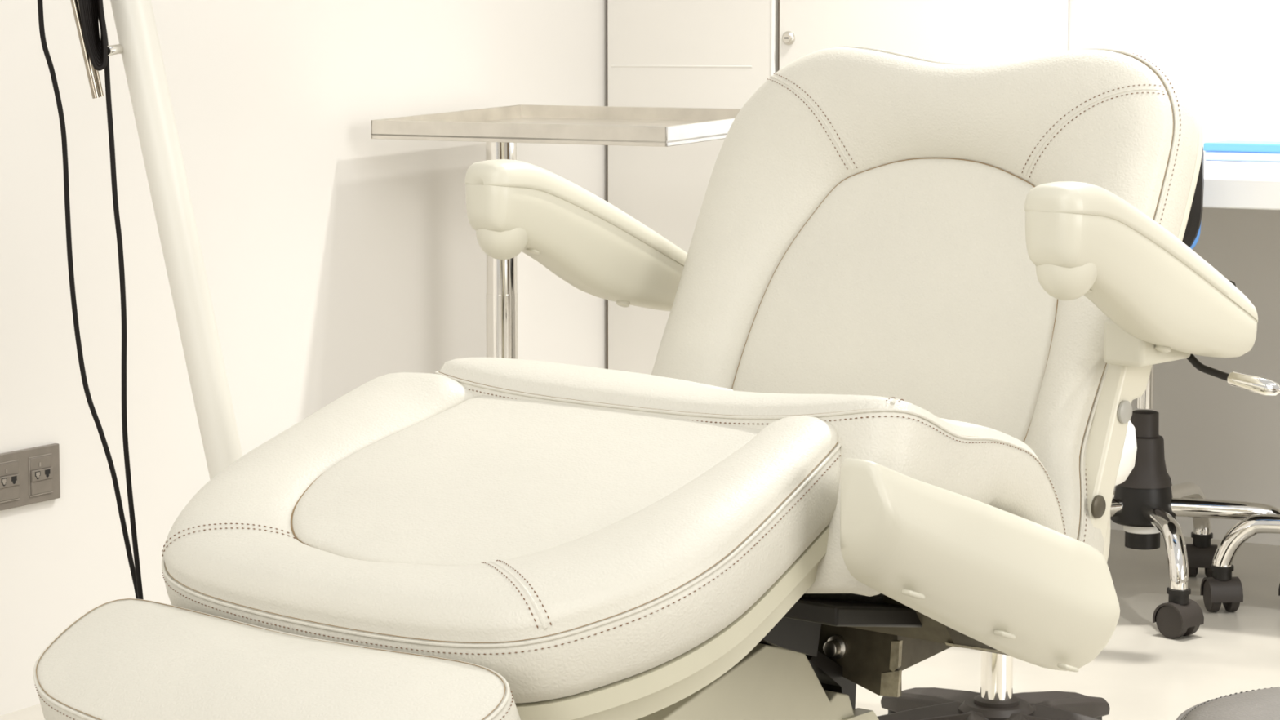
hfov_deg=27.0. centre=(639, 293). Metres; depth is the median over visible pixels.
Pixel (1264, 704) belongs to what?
stool
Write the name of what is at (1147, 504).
office chair
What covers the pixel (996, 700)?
stool
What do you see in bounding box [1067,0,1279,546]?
wall
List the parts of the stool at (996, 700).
leg, leg, leg, leg, leg, seat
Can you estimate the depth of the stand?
4.72 m
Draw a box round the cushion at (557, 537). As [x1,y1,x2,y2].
[163,372,840,703]
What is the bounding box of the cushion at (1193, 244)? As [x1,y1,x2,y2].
[1190,225,1200,248]
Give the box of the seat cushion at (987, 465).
[439,357,1063,602]
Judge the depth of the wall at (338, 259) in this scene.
4.40 m
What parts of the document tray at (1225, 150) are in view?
lid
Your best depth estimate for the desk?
4.42 m
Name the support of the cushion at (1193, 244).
on the office chair at (1147, 504)
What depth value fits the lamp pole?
3.29 m
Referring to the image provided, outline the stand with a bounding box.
[370,104,741,359]
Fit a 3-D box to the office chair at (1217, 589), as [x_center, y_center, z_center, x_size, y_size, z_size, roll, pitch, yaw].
[1.346,0.321,4.528,0.711,0.505,0.715,0,5,0]
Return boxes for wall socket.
[0,443,60,511]
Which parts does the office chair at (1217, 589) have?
stem, leg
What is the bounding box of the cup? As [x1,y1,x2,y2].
[1124,531,1159,550]
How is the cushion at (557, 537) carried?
on the chair at (920, 308)
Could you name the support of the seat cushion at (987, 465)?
on the chair at (920, 308)
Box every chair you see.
[33,45,1279,719]
[1110,144,1279,638]
[1200,514,1279,612]
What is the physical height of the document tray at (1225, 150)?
0.034 m
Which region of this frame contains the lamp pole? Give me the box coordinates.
[70,0,243,479]
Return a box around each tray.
[370,117,727,142]
[1203,140,1279,162]
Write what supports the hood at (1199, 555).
attached to the office chair at (1147, 504)
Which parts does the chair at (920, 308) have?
armrest, leg frame, support arm, tooth plate, backrest, armrest, arm mount, release lever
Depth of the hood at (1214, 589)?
4.66 m
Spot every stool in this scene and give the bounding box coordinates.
[877,420,1137,719]
[1176,686,1279,719]
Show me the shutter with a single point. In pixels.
(4, 480)
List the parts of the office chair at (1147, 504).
leg, leg, stem, leg, stem, leg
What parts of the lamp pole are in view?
rod, rod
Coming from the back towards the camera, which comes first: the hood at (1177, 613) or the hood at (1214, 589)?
the hood at (1214, 589)
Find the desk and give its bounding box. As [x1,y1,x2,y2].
[1203,155,1279,209]
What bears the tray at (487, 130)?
on the stand
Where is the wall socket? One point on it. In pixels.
(28, 476)
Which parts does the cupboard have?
handle, door, door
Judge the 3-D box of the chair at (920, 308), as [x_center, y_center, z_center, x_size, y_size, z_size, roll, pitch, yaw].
[0.005,0.245,2.748,0.885,0.993,1.322,5,7,40]
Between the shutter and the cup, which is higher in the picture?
the shutter
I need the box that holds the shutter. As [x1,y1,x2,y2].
[2,478,6,484]
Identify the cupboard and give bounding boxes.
[606,0,1068,374]
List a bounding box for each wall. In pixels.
[0,0,607,715]
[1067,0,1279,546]
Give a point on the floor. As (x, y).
(1142, 673)
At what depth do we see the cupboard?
5.26 m
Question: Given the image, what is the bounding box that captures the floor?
[0,528,1279,719]
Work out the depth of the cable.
3.25 m
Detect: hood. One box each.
[1152,598,1204,628]
[1186,543,1217,568]
[1200,576,1243,603]

